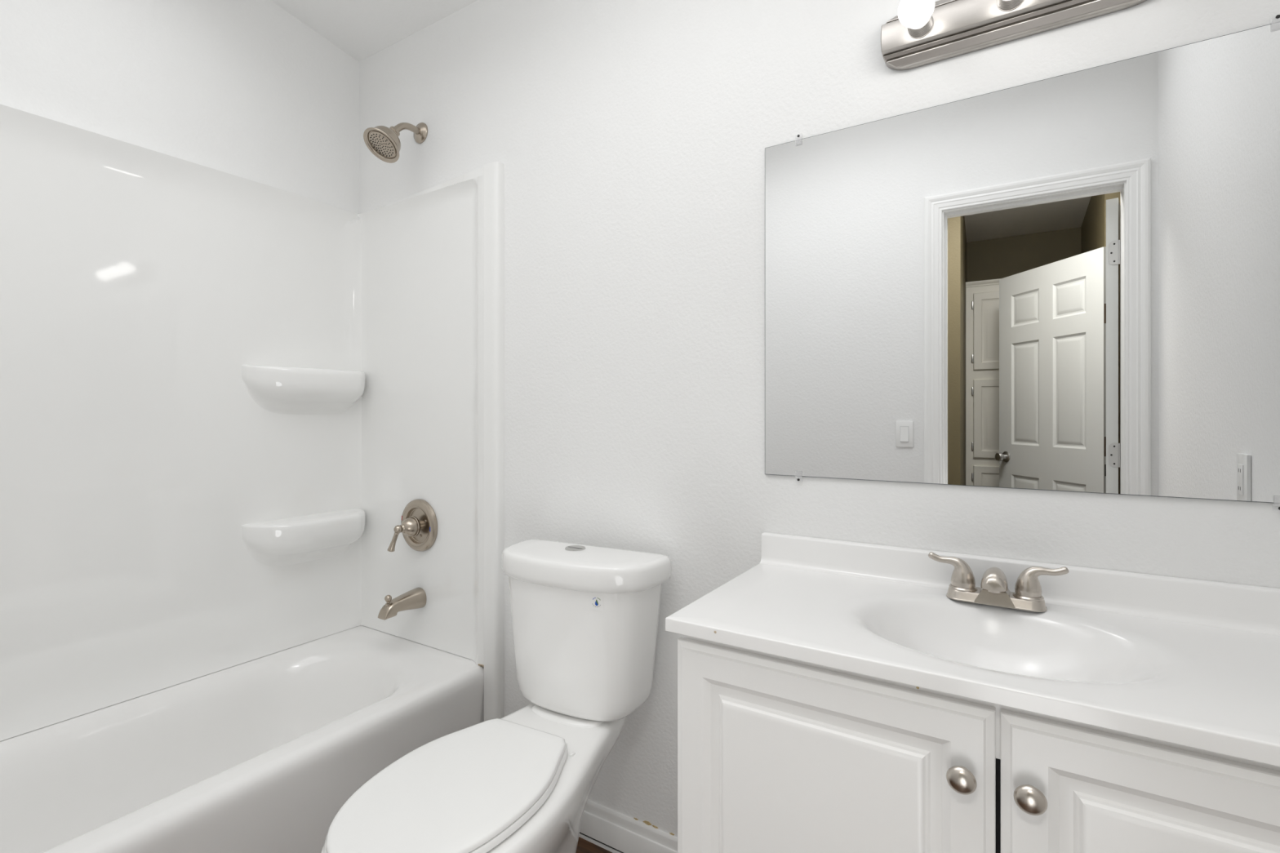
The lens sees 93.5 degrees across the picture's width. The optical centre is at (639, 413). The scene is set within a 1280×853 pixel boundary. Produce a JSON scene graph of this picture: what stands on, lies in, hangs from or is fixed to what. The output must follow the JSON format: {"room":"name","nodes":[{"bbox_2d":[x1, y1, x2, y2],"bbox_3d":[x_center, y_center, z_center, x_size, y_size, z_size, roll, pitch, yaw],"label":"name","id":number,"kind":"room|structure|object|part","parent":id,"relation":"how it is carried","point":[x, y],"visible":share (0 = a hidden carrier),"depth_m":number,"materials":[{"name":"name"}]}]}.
{"room":"bathroom","nodes":[
{"label":"bathroom","id":0,"kind":"room"},
{"bbox_2d":[0,0,359,213],"bbox_3d":[-1.504,-0.205,1.636,0.100,2.780,1.732,0,0,32],"label":"wall","id":1,"kind":"structure","parent":0,"point":[246,89],"depth_m":1.82,"materials":[{"name":"paint"}]},
{"bbox_2d":[271,0,477,62],"bbox_3d":[-0.419,-1.473,0.895,2.725,0.308,1.632,0,0,32],"label":"ceiling","id":2,"kind":"structure","parent":0,"point":[362,28],"depth_m":2.04,"materials":[{"name":"white paint"}]},
{"bbox_2d":[576,836,612,852],"bbox_3d":[-0.671,1.210,-0.316,3.800,0.050,4.250,0,0,32],"label":"floor","id":3,"kind":"structure","parent":0,"point":[584,846],"depth_m":1.64,"materials":[{"name":"brown wood"}]},
{"bbox_2d":[0,625,484,852],"bbox_3d":[-1.168,0.986,1.425,0.691,0.399,1.530,0,0,32],"label":"bathtub","id":4,"kind":"object","parent":3,"relation":"on","point":[263,754],"visible":0.85,"depth_m":1.57,"materials":[{"name":"ceramic"}]},
{"bbox_2d":[0,103,484,741],"bbox_3d":[-1.168,0.007,1.425,0.692,1.558,1.532,0,0,32],"label":"tub surround","id":5,"kind":"object","parent":4,"relation":"on","point":[224,397],"visible":0.97,"depth_m":1.84,"materials":[{"name":"white plastic"}]},
{"bbox_2d":[241,509,365,566],"bbox_3d":[-1.113,0.434,2.048,0.105,0.162,0.395,0,0,32],"label":"soap shelf","id":6,"kind":"object","parent":5,"relation":"attached to","point":[308,538],"depth_m":2.01,"materials":[{"name":"white plastic"}]},
{"bbox_2d":[241,364,365,414],"bbox_3d":[-1.113,-0.075,2.048,0.105,0.162,0.395,0,0,32],"label":"soap shelf","id":7,"kind":"object","parent":5,"relation":"attached to","point":[266,389],"depth_m":2.01,"materials":[{"name":"white plastic"}]},
{"bbox_2d":[377,587,426,620],"bbox_3d":[-0.793,0.628,2.002,0.069,0.075,0.148,0,0,32],"label":"tub spout","id":8,"kind":"object","parent":5,"relation":"attached to","point":[415,598],"visible":1,"depth_m":1.99,"materials":[{"name":"silver metal"}]},
{"bbox_3d":[-0.820,0.609,1.960,0.022,0.035,0.022,0,0,32],"label":"diverter knob","id":9,"kind":"part","parent":8,"relation":"part of","materials":[{"name":"silver metal"}]},
{"bbox_2d":[387,498,437,551],"bbox_3d":[-0.781,0.383,2.018,0.179,0.179,0.110,0,0,32],"label":"shower valve","id":10,"kind":"object","parent":5,"relation":"attached to","point":[418,526],"visible":1,"depth_m":2.02,"materials":[{"name":"silver metal"}]},
{"bbox_3d":[-0.814,0.420,1.994,0.044,0.075,0.023,0,0,1],"label":"lever","id":11,"kind":"part","parent":10,"relation":"part of","materials":[{"name":"silver metal"}]},
{"bbox_3d":[-0.785,0.383,2.011,0.069,0.069,0.078,0,0,32],"label":"handle","id":12,"kind":"part","parent":10,"relation":"part of","materials":[{"name":"silver metal"}]},
{"bbox_3d":[-0.766,0.007,2.061,0.688,1.557,0.028,0,0,32],"label":"panel","id":13,"kind":"part","parent":5,"relation":"part of","materials":[{"name":"white plastic"}]},
{"bbox_2d":[320,539,671,852],"bbox_3d":[-0.293,0.768,1.276,0.456,0.834,0.765,0,0,28],"label":"toilet","id":14,"kind":"object","parent":3,"relation":"on","point":[585,618],"visible":1,"depth_m":1.38,"materials":[{"name":"ceramic"}]},
{"bbox_3d":[-0.359,0.735,1.162,0.339,0.016,0.484,0,0,28],"label":"seat","id":15,"kind":"part","parent":14,"relation":"part of","materials":[{"name":"plastic"}]},
{"bbox_3d":[-0.359,0.720,1.162,0.331,0.014,0.476,0,0,28],"label":"seat lid","id":16,"kind":"part","parent":14,"relation":"part of","materials":[{"name":"plastic"}]},
{"bbox_3d":[-0.162,0.576,1.524,0.412,0.325,0.187,0,0,28],"label":"tank","id":17,"kind":"part","parent":14,"relation":"part of","materials":[{"name":"ceramic"}]},
{"bbox_3d":[-0.163,0.386,1.523,0.456,0.063,0.206,0,0,28],"label":"tank lid","id":18,"kind":"part","parent":14,"relation":"part of","materials":[{"name":"ceramic"}]},
{"bbox_2d":[677,635,1279,852],"bbox_3d":[0.563,0.776,0.953,0.921,0.817,0.483,0,0,32],"label":"vanity cabinet","id":19,"kind":"object","parent":3,"relation":"on","point":[776,754],"visible":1,"depth_m":0.82,"materials":[{"name":"white wood"}]},
{"bbox_3d":[0.262,0.729,0.902,0.466,0.689,0.018,0,0,32],"label":"door","id":20,"kind":"part","parent":19,"relation":"part of","materials":[{"name":"white wood"}]},
{"bbox_3d":[0.416,0.471,0.778,0.035,0.035,0.029,0,0,32],"label":"knob","id":21,"kind":"part","parent":19,"relation":"part of","materials":[{"name":"silver metal"}]},
{"bbox_2d":[665,532,1279,767],"bbox_3d":[0.562,0.376,0.964,0.934,0.196,0.467,0,0,32],"label":"countertop","id":22,"kind":"structure","parent":19,"relation":"on","point":[1191,663],"depth_m":0.98,"materials":[{"name":"stone"}]},
{"bbox_2d":[928,551,1069,612],"bbox_3d":[0.640,0.305,1.087,0.221,0.078,0.085,0,0,32],"label":"faucet","id":23,"kind":"object","parent":22,"relation":"on","point":[993,590],"visible":1,"depth_m":1.07,"materials":[{"name":"silver metal"}]},
{"bbox_3d":[0.589,0.293,1.137,0.080,0.055,0.041,0,0,32],"label":"handle","id":24,"kind":"part","parent":23,"relation":"part of","materials":[{"name":"silver metal"}]},
{"bbox_3d":[0.639,0.297,1.085,0.042,0.036,0.079,0,0,32],"label":"spout","id":25,"kind":"part","parent":23,"relation":"part of","materials":[{"name":"silver metal"}]},
{"bbox_3d":[0.647,0.331,1.098,0.064,0.025,0.055,0,0,32],"label":"spout","id":26,"kind":"part","parent":23,"relation":"part of","materials":[{"name":"silver metal"}]},
{"bbox_3d":[0.648,0.336,1.100,0.158,0.018,0.056,0,0,32],"label":"plate","id":27,"kind":"part","parent":23,"relation":"part of","materials":[{"name":"silver metal"}]},
{"bbox_3d":[0.708,0.293,1.062,0.080,0.055,0.041,0,0,32],"label":"handle","id":28,"kind":"part","parent":23,"relation":"part of","materials":[{"name":"silver metal"}]},
{"bbox_2d":[836,593,1199,690],"bbox_3d":[0.558,0.409,0.949,0.477,0.130,0.365,0,0,32],"label":"basin","id":29,"kind":"object","parent":22,"relation":"in","point":[1054,649],"depth_m":1.00,"materials":[{"name":"ceramic"}]},
{"bbox_3d":[0.469,0.731,0.794,0.910,0.727,0.019,0,0,32],"label":"frame","id":30,"kind":"part","parent":19,"relation":"part of","materials":[{"name":"white wood"}]},
{"bbox_3d":[0.479,0.471,0.738,0.035,0.035,0.029,0,0,32],"label":"knob","id":31,"kind":"part","parent":19,"relation":"part of","materials":[{"name":"silver metal"}]},
{"bbox_3d":[0.653,0.729,0.656,0.447,0.689,0.018,0,0,32],"label":"door","id":32,"kind":"part","parent":19,"relation":"part of","materials":[{"name":"white wood"}]},
{"bbox_2d":[359,0,1279,837],"bbox_3d":[0.042,-0.125,1.628,2.725,2.620,0.100,0,0,32],"label":"wall","id":33,"kind":"structure","parent":0,"point":[631,138],"depth_m":1.55,"materials":[{"name":"paint"}]},
{"bbox_2d":[363,122,427,163],"bbox_3d":[-0.805,-0.912,1.982,0.122,0.173,0.202,0,0,32],"label":"showerhead","id":34,"kind":"object","parent":33,"relation":"attached to","point":[384,142],"visible":1,"depth_m":1.95,"materials":[{"name":"silver metal"}]},
{"bbox_3d":[-0.783,-0.947,2.018,0.021,0.060,0.114,0,0,32],"label":"arm","id":35,"kind":"part","parent":34,"relation":"part of","materials":[{"name":"silver metal"}]},
{"bbox_2d":[484,161,504,721],"bbox_3d":[-0.452,0.207,1.861,0.056,1.955,0.030,0,0,32],"label":"trim","id":36,"kind":"structure","parent":33,"relation":"attached to","point":[494,172],"depth_m":1.85,"materials":[{"name":"white plastic"}]},
{"bbox_2d":[578,799,677,852],"bbox_3d":[-0.057,1.128,1.622,0.867,0.113,0.016,0,0,32],"label":"baseboard","id":37,"kind":"structure","parent":33,"relation":"attached to","point":[613,831],"depth_m":1.62,"materials":[{"name":"wood"}]},
{"bbox_2d":[880,0,1146,70],"bbox_3d":[0.673,-0.770,1.092,0.456,0.118,0.134,0,0,32],"label":"vanity light","id":38,"kind":"object","parent":33,"relation":"attached to","point":[922,32],"visible":1,"depth_m":1.15,"materials":[{"name":"silver metal"}]},
{"bbox_3d":[0.527,-0.770,1.148,0.064,0.064,0.075,0,0,32],"label":"light bulb","id":39,"kind":"part","parent":38,"relation":"part of","materials":[{"name":"white glass"}]},
{"bbox_2d":[906,14,933,38],"bbox_3d":[0.550,-0.770,1.184,0.048,0.048,0.028,0,0,32],"label":"socket","id":40,"kind":"object","parent":38,"relation":"attached to","point":[926,30],"depth_m":1.18,"materials":[{"name":"silver metal"}]},
{"bbox_2d":[995,0,1023,11],"bbox_3d":[0.679,-0.770,1.103,0.048,0.048,0.028,0,0,32],"label":"socket","id":41,"kind":"object","parent":38,"relation":"attached to","point":[1001,5],"depth_m":1.11,"materials":[{"name":"silver metal"}]},
{"bbox_2d":[759,532,1279,635],"bbox_3d":[0.677,0.312,1.147,0.933,0.068,0.034,0,0,32],"label":"backsplash","id":42,"kind":"structure","parent":33,"relation":"attached to","point":[1236,606],"depth_m":1.08,"materials":[{"name":"stone"}]},
{"bbox_2d":[764,21,1279,503],"bbox_3d":[0.684,-0.239,1.161,0.925,0.762,0.006,0,0,32],"label":"mirror","id":43,"kind":"object","parent":33,"relation":"attached to","point":[1070,282],"visible":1,"depth_m":1.12,"materials":[{"name":"clear glass"}]}
]}

